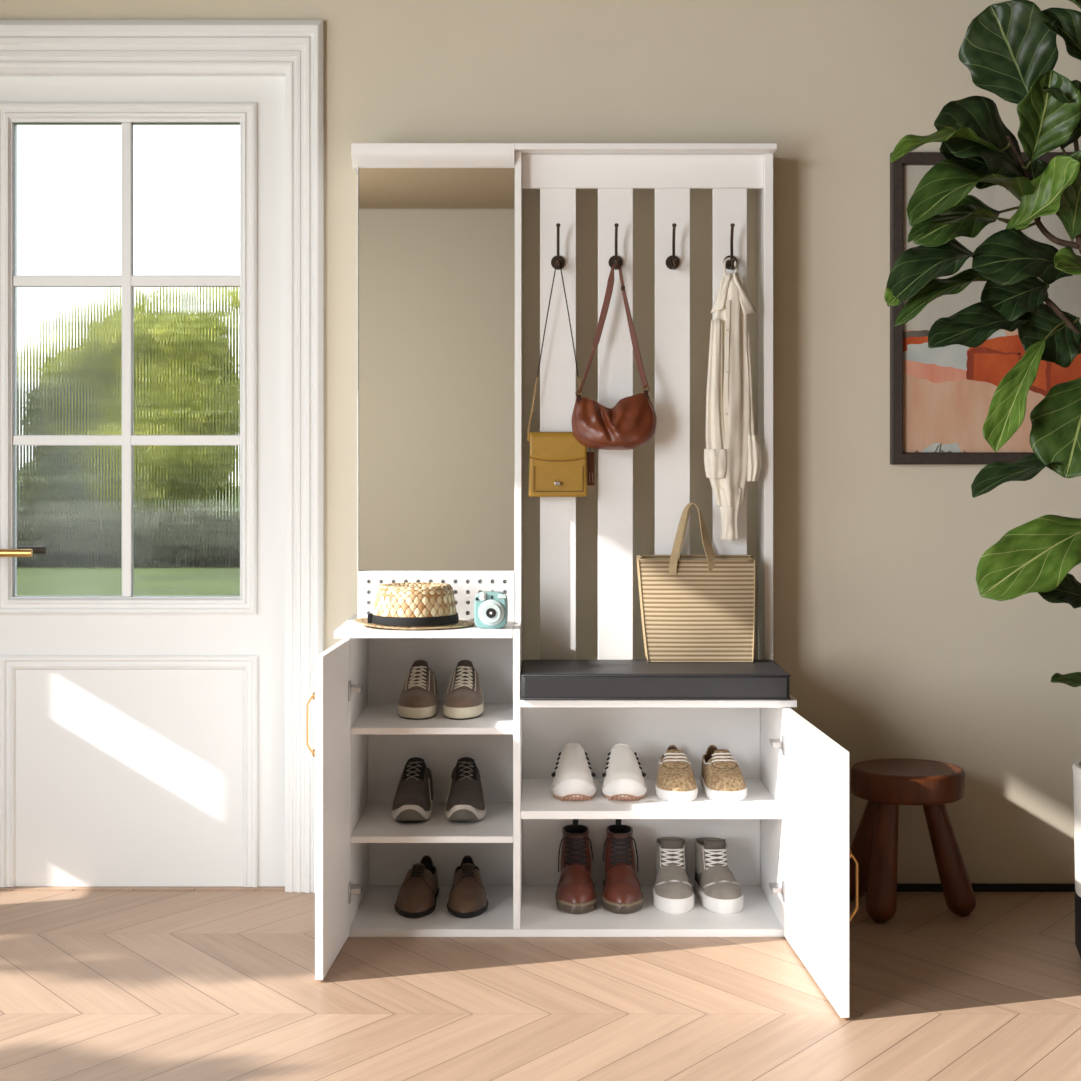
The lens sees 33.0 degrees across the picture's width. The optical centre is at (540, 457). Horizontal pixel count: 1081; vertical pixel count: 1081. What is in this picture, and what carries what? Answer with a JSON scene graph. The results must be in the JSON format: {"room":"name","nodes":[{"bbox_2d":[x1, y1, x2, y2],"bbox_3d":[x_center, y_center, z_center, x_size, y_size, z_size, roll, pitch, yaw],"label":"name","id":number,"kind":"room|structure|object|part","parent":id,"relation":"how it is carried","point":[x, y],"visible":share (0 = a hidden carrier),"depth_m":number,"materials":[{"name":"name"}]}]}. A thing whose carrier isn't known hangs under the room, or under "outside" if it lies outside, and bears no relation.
{"room":"home entryway","nodes":[
{"label":"home entryway","id":0,"kind":"room"},
{"bbox_2d":[0,0,1080,882],"bbox_3d":[0.250,-0.173,4.710,5.140,2.555,0.120,0,0,0],"label":"wall","id":1,"kind":"structure","parent":0,"point":[888,642],"depth_m":4.65,"materials":[{"name":"paint"}]},
{"bbox_2d":[0,76,284,886],"bbox_3d":[-1.061,0.051,4.705,0.852,2.097,0.179,0,0,0],"label":"door","id":2,"kind":"structure","parent":1,"relation":"in","point":[142,218],"depth_m":4.68,"materials":[{"name":"white paint"}]},
{"bbox_3d":[-1.371,0.241,4.648,0.160,0.052,0.065,0,0,0],"label":"lever handle","id":3,"kind":"part","parent":2,"relation":"part of","materials":[{"name":"gold metal"}]},
{"bbox_3d":[-1.217,-0.666,4.701,0.280,0.393,0.006,0,0,0],"label":"glass pane","id":4,"kind":"part","parent":2,"relation":"part of","materials":[{"name":"white"}]},
{"bbox_3d":[-1.217,-0.250,4.701,0.280,0.382,0.006,0,0,0],"label":"glass pane","id":5,"kind":"part","parent":2,"relation":"part of","materials":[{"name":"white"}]},
{"bbox_3d":[-1.217,0.163,4.701,0.280,0.389,0.006,0,0,0],"label":"glass pane","id":6,"kind":"part","parent":2,"relation":"part of","materials":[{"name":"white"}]},
{"bbox_3d":[-1.064,-0.256,4.684,0.673,1.312,0.033,0,0,0],"label":"glass moulding","id":7,"kind":"part","parent":2,"relation":"part of","materials":[{"name":"clear glass"}]},
{"bbox_3d":[-1.055,0.803,4.675,0.660,0.594,0.013,0,0,0],"label":"panel moulding","id":8,"kind":"part","parent":2,"relation":"part of","materials":[{"name":"white paint"}]},
{"bbox_3d":[-0.911,-0.666,4.701,0.280,0.393,0.006,0,0,0],"label":"glass pane","id":9,"kind":"part","parent":2,"relation":"part of","materials":[{"name":"white"}]},
{"bbox_3d":[-0.911,-0.250,4.701,0.280,0.382,0.006,0,0,0],"label":"glass pane","id":10,"kind":"part","parent":2,"relation":"part of","materials":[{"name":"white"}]},
{"bbox_3d":[-0.911,0.163,4.701,0.280,0.389,0.006,0,0,0],"label":"glass pane","id":11,"kind":"part","parent":2,"relation":"part of","materials":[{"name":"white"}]},
{"bbox_2d":[0,886,284,890],"bbox_3d":[-1.061,1.122,4.710,0.858,0.044,0.120,0,0,0],"label":"trim","id":12,"kind":"structure","parent":1,"relation":"attached to","point":[16,888],"depth_m":4.66,"materials":[{"name":"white wood"}]},
{"bbox_2d":[0,20,323,892],"bbox_3d":[-1.061,-0.005,4.650,1.017,2.217,0.060,0,0,0],"label":"trim","id":13,"kind":"structure","parent":1,"relation":"attached to","point":[291,49],"depth_m":4.63,"materials":[{"name":"white paint"}]},
{"bbox_2d":[866,883,1075,891],"bbox_3d":[1.075,1.094,4.645,3.250,0.019,0.010,0,0,0],"label":"baseboard","id":14,"kind":"structure","parent":1,"relation":"attached to","point":[901,887],"depth_m":4.64,"materials":[{"name":"black"}]},
{"bbox_2d":[890,152,1080,463],"bbox_3d":[1.321,-0.380,4.633,0.860,0.792,0.029,0,0,0],"label":"framed painting","id":15,"kind":"object","parent":1,"relation":"attached to","point":[941,397],"visible":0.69,"depth_m":4.64,"materials":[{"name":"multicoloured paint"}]},
{"bbox_2d":[0,891,1080,1080],"bbox_3d":[0.250,1.129,1.490,5.140,0.050,6.520,0,0,0],"label":"floor","id":16,"kind":"structure","parent":0,"point":[95,985],"depth_m":3.69,"materials":[{"name":"brown wood"}]},
{"bbox_2d":[306,143,857,1017],"bbox_3d":[0.066,0.168,4.109,1.123,1.873,1.073,0,0,0],"label":"hall tree","id":17,"kind":"object","parent":16,"relation":"on","point":[439,225],"visible":0.7,"depth_m":4.49,"materials":[{"name":"white wood"}]},
{"bbox_3d":[-0.484,0.565,3.863,0.024,0.138,0.017,0,0,0],"label":"handle","id":18,"kind":"part","parent":17,"relation":"part of","materials":[{"name":"gold metal"}]},
{"bbox_3d":[-0.457,0.758,4.015,0.018,0.680,0.365,0,0,3],"label":"door","id":19,"kind":"part","parent":17,"relation":"part of","materials":[{"name":"white wood"}]},
{"bbox_3d":[-0.447,0.751,4.420,0.016,0.670,0.437,0,0,0],"label":"panel","id":20,"kind":"part","parent":17,"relation":"part of","materials":[{"name":"white wood"}]},
{"bbox_2d":[391,757,433,820],"bbox_3d":[-0.311,0.808,4.478,0.101,0.129,0.295,0,0,1],"label":"shoe","id":21,"kind":"object","parent":17,"relation":"on","point":[413,799],"visible":1,"depth_m":4.42,"materials":[{"name":"black fabric"}]},
{"bbox_2d":[355,582,474,629],"bbox_3d":[-0.299,0.349,4.335,0.286,0.096,0.262,0,0,0],"label":"straw hat","id":22,"kind":"object","parent":17,"relation":"on","point":[405,605],"visible":1,"depth_m":4.25,"materials":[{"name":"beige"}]},
{"bbox_3d":[-0.299,0.346,4.335,0.203,0.090,0.216,0,0,0],"label":"crown","id":23,"kind":"part","parent":22,"relation":"part of","materials":[{"name":"wicker"}]},
{"bbox_2d":[394,855,439,917],"bbox_3d":[-0.297,1.038,4.445,0.100,0.095,0.297,0,0,4],"label":"shoe","id":24,"kind":"object","parent":17,"relation":"on","point":[419,890],"visible":1,"depth_m":4.38,"materials":[{"name":"brown leather"}]},
{"bbox_2d":[397,660,437,719],"bbox_3d":[-0.297,0.561,4.465,0.098,0.122,0.280,0,0,1],"label":"sneaker","id":25,"kind":"object","parent":17,"relation":"on","point":[418,697],"visible":1,"depth_m":4.39,"materials":[{"name":"brown fabric"}]},
{"bbox_2d":[351,802,512,842],"bbox_3d":[-0.251,0.881,4.417,0.375,0.016,0.422,0,0,0],"label":"shelf","id":26,"kind":"object","parent":17,"relation":"attached to","point":[374,822],"depth_m":4.31,"materials":[{"name":"white wood"}]},
{"bbox_2d":[351,703,512,733],"bbox_3d":[-0.251,0.630,4.417,0.375,0.016,0.422,0,0,0],"label":"shelf","id":27,"kind":"object","parent":17,"relation":"attached to","point":[369,718],"depth_m":4.29,"materials":[{"name":"white wood"}]},
{"bbox_3d":[-0.263,-0.741,4.548,0.399,0.055,0.196,0,0,0],"label":"cornice","id":28,"kind":"part","parent":17,"relation":"part of","materials":[{"name":"white wood"}]},
{"bbox_3d":[-0.256,0.338,4.482,0.385,0.120,0.009,0,0,0],"label":"perforated panel","id":29,"kind":"part","parent":17,"relation":"part of","materials":[{"name":"white wood"}]},
{"bbox_2d":[359,168,514,570],"bbox_3d":[-0.256,-0.227,4.489,0.384,1.008,0.005,0,0,0],"label":"mirror","id":30,"kind":"object","parent":17,"relation":"attached to","point":[437,245],"depth_m":4.49,"materials":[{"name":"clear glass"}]},
{"bbox_3d":[-0.251,0.751,4.632,0.374,0.670,0.008,0,0,0],"label":"panel","id":31,"kind":"part","parent":17,"relation":"part of","materials":[{"name":"white wood"}]},
{"bbox_2d":[443,660,483,719],"bbox_3d":[-0.186,0.561,4.465,0.098,0.122,0.280,0,0,0],"label":"sneaker","id":32,"kind":"object","parent":17,"relation":"on","point":[464,699],"visible":1,"depth_m":4.39,"materials":[{"name":"beige fabric"}]},
{"bbox_2d":[444,757,485,820],"bbox_3d":[-0.184,0.808,4.478,0.101,0.129,0.295,0,0,-1],"label":"shoe","id":33,"kind":"object","parent":17,"relation":"on","point":[465,801],"visible":1,"depth_m":4.41,"materials":[{"name":"black fabric"}]},
{"bbox_2d":[447,855,487,917],"bbox_3d":[-0.177,1.038,4.445,0.100,0.095,0.297,0,0,-2],"label":"shoe","id":34,"kind":"object","parent":17,"relation":"on","point":[467,899],"visible":1,"depth_m":4.37,"materials":[{"name":"brown leather"}]},
{"bbox_2d":[474,591,507,628],"bbox_3d":[-0.116,0.356,4.267,0.077,0.084,0.068,0,0,3],"label":"camera","id":35,"kind":"object","parent":17,"relation":"on","point":[490,607],"visible":1,"depth_m":4.25,"materials":[{"name":"teal plastic"}]},
{"bbox_3d":[-0.055,0.742,4.339,0.016,0.688,0.278,0,0,0],"label":"divider panel","id":36,"kind":"part","parent":17,"relation":"part of","materials":[{"name":"white wood"}]},
{"bbox_3d":[-0.055,0.166,4.562,0.016,1.840,0.168,0,0,0],"label":"divider panel","id":37,"kind":"part","parent":17,"relation":"part of","materials":[{"name":"white wood"}]},
{"bbox_2d":[527,266,587,496],"bbox_3d":[0.043,-0.189,4.483,0.151,0.568,0.058,0,0,0],"label":"crossbody bag","id":38,"kind":"object","parent":17,"relation":"hanging from","point":[558,461],"visible":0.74,"depth_m":4.47,"materials":[{"name":"yellow leather"}]},
{"bbox_3d":[0.042,-0.129,4.487,0.149,0.143,0.010,0,0,0],"label":"chain","id":39,"kind":"part","parent":38,"relation":"part of","materials":[{"name":"gold metal"}]},
{"bbox_3d":[0.043,-0.335,4.479,0.104,0.275,0.013,0,0,0],"label":"strap cord","id":40,"kind":"part","parent":38,"relation":"part of","materials":[{"name":"black leather"}]},
{"bbox_2d":[551,743,595,800],"bbox_3d":[0.080,0.758,4.463,0.110,0.112,0.296,0,0,1],"label":"shoe","id":41,"kind":"object","parent":17,"relation":"on","point":[573,776],"visible":1,"depth_m":4.37,"materials":[{"name":"white fabric"}]},
{"bbox_2d":[555,819,596,913],"bbox_3d":[0.087,0.998,4.480,0.100,0.176,0.289,0,0,0],"label":"boot","id":42,"kind":"object","parent":17,"relation":"on","point":[575,893],"visible":1,"depth_m":4.44,"materials":[{"name":"brown leather"}]},
{"bbox_2d":[571,264,656,489],"bbox_3d":[0.173,-0.199,4.430,0.201,0.555,0.131,0,0,28],"label":"shoulder bag","id":43,"kind":"object","parent":17,"relation":"hanging from","point":[631,423],"visible":1,"depth_m":4.41,"materials":[{"name":"leather"}]},
{"bbox_3d":[0.121,0.058,4.520,0.025,0.042,0.005,0,0,0],"label":"pale trim","id":44,"kind":"part","parent":43,"relation":"part of","materials":[{"name":"brown leather"}]},
{"bbox_2d":[602,819,642,913],"bbox_3d":[0.198,0.998,4.480,0.100,0.176,0.289,0,0,0],"label":"boot","id":45,"kind":"object","parent":17,"relation":"on","point":[621,893],"visible":1,"depth_m":4.45,"materials":[{"name":"brown leather"}]},
{"bbox_2d":[601,743,646,800],"bbox_3d":[0.202,0.758,4.463,0.110,0.112,0.296,0,0,-1],"label":"shoe","id":46,"kind":"object","parent":17,"relation":"on","point":[623,776],"visible":1,"depth_m":4.37,"materials":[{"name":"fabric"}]},
{"bbox_3d":[0.256,0.831,4.632,0.604,0.510,0.008,0,0,0],"label":"panel","id":47,"kind":"part","parent":17,"relation":"part of","materials":[{"name":"white wood"}]},
{"bbox_3d":[0.254,-0.712,4.529,0.599,0.084,0.018,0,0,0],"label":"rail","id":48,"kind":"part","parent":17,"relation":"part of","materials":[{"name":"white wood"}]},
{"bbox_3d":[0.258,-0.761,4.548,0.641,0.015,0.196,0,0,0],"label":"cornice","id":49,"kind":"part","parent":17,"relation":"part of","materials":[{"name":"white wood"}]},
{"bbox_2d":[520,779,781,818],"bbox_3d":[0.256,0.824,4.417,0.604,0.019,0.422,0,0,0],"label":"shelf","id":50,"kind":"object","parent":17,"relation":"attached to","point":[537,801],"depth_m":4.26,"materials":[{"name":"white wood"}]},
{"bbox_2d":[520,660,790,699],"bbox_3d":[0.265,0.527,4.343,0.622,0.061,0.313,0,0,0],"label":"bench cushion","id":51,"kind":"object","parent":17,"relation":"on","point":[540,679],"visible":0.98,"depth_m":4.19,"materials":[{"name":"black leather"}]},
{"bbox_2d":[636,503,755,661],"bbox_3d":[0.381,0.303,4.460,0.288,0.385,0.091,0,0,0],"label":"tote bag","id":52,"kind":"object","parent":51,"relation":"on","point":[695,608],"visible":1,"depth_m":4.42,"materials":[{"name":"wicker"}]},
{"bbox_3d":[0.370,0.197,4.455,0.114,0.174,0.037,0,0,0],"label":"handle","id":53,"kind":"part","parent":52,"relation":"part of","materials":[{"name":"beige fabric"}]},
{"bbox_3d":[0.379,0.200,4.495,0.117,0.174,0.022,0,0,0],"label":"handle","id":54,"kind":"part","parent":52,"relation":"part of","materials":[{"name":"beige fabric"}]},
{"bbox_2d":[653,837,693,913],"bbox_3d":[0.324,1.014,4.480,0.098,0.144,0.282,0,0,1],"label":"sneaker","id":55,"kind":"object","parent":17,"relation":"on","point":[673,893],"visible":1,"depth_m":4.42,"materials":[{"name":"grey fabric"}]},
{"bbox_2d":[655,745,697,801],"bbox_3d":[0.329,0.762,4.450,0.101,0.103,0.282,0,0,1],"label":"shoe","id":56,"kind":"object","parent":17,"relation":"on","point":[675,782],"visible":1,"depth_m":4.35,"materials":[{"name":"beige fabric"}]},
{"bbox_2d":[694,837,743,913],"bbox_3d":[0.433,1.014,4.475,0.098,0.144,0.282,0,0,-7],"label":"sneaker","id":57,"kind":"object","parent":17,"relation":"on","point":[716,886],"visible":1,"depth_m":4.43,"materials":[{"name":"white fabric"}]},
{"bbox_2d":[700,745,746,801],"bbox_3d":[0.442,0.762,4.450,0.101,0.103,0.282,0,0,-4],"label":"shoe","id":58,"kind":"object","parent":17,"relation":"on","point":[721,777],"visible":1,"depth_m":4.36,"materials":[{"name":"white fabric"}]},
{"bbox_2d":[704,257,761,540],"bbox_3d":[0.471,-0.146,4.472,0.143,0.696,0.079,0,0,0],"label":"shirt","id":59,"kind":"object","parent":17,"relation":"hanging from","point":[732,453],"visible":0.98,"depth_m":4.45,"materials":[{"name":"fabric"}]},
{"bbox_3d":[0.565,-0.098,4.577,0.022,1.311,0.138,0,0,0],"label":"panel","id":60,"kind":"part","parent":17,"relation":"part of","materials":[{"name":"white wood"}]},
{"bbox_3d":[0.568,0.831,4.420,0.018,0.510,0.437,0,0,0],"label":"panel","id":61,"kind":"part","parent":17,"relation":"part of","materials":[{"name":"white wood"}]},
{"bbox_3d":[0.583,0.837,3.885,0.018,0.521,0.625,0,0,-3],"label":"door","id":62,"kind":"part","parent":17,"relation":"part of","materials":[{"name":"white wood"}]},
{"bbox_3d":[0.616,0.846,3.604,0.024,0.142,0.017,0,0,0],"label":"handle","id":63,"kind":"part","parent":17,"relation":"part of","materials":[{"name":"gold metal"}]},
{"bbox_2d":[850,758,975,922],"bbox_3d":[0.895,0.928,4.442,0.306,0.351,0.286,0,0,0],"label":"stool","id":64,"kind":"object","parent":16,"relation":"on","point":[887,784],"visible":0.92,"depth_m":4.36,"materials":[{"name":"brown wood"}]},
{"bbox_3d":[0.810,0.962,4.534,0.142,0.283,0.072,0,0,25],"label":"leg","id":65,"kind":"part","parent":64,"relation":"part of","materials":[{"name":"brown wood"}]},
{"bbox_3d":[0.820,0.962,4.346,0.102,0.283,0.072,0,0,-44],"label":"leg","id":66,"kind":"part","parent":64,"relation":"part of","materials":[{"name":"brown wood"}]},
{"bbox_3d":[0.893,0.787,4.435,0.273,0.069,0.273,0,0,0],"label":"seat","id":67,"kind":"part","parent":64,"relation":"part of","materials":[{"name":"brown wood"}]},
{"bbox_3d":[0.984,0.962,4.393,0.128,0.283,0.075,0,0,0],"label":"leg","id":68,"kind":"part","parent":64,"relation":"part of","materials":[{"name":"brown wood"}]},
{"bbox_2d":[884,0,1080,957],"bbox_3d":[1.124,-0.037,3.974,0.791,2.282,0.360,0,0,-6],"label":"fig","id":69,"kind":"object","parent":16,"relation":"on","point":[1009,50],"visible":1,"depth_m":3.98,"materials":[{"name":"green plant"}]},
{"bbox_2d":[1072,759,1080,896],"bbox_3d":[1.345,0.819,3.990,0.348,0.284,0.348,0,0,0],"label":"planter","id":70,"kind":"object","parent":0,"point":[1076,767],"depth_m":3.99,"materials":[{"name":"white"}]},
{"bbox_2d":[1075,892,1080,957],"bbox_3d":[1.345,1.032,3.990,0.338,0.143,0.338,0,0,0],"label":"planter","id":71,"kind":"object","parent":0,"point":[1077,894],"depth_m":3.99,"materials":[{"name":"black"}]}
]}

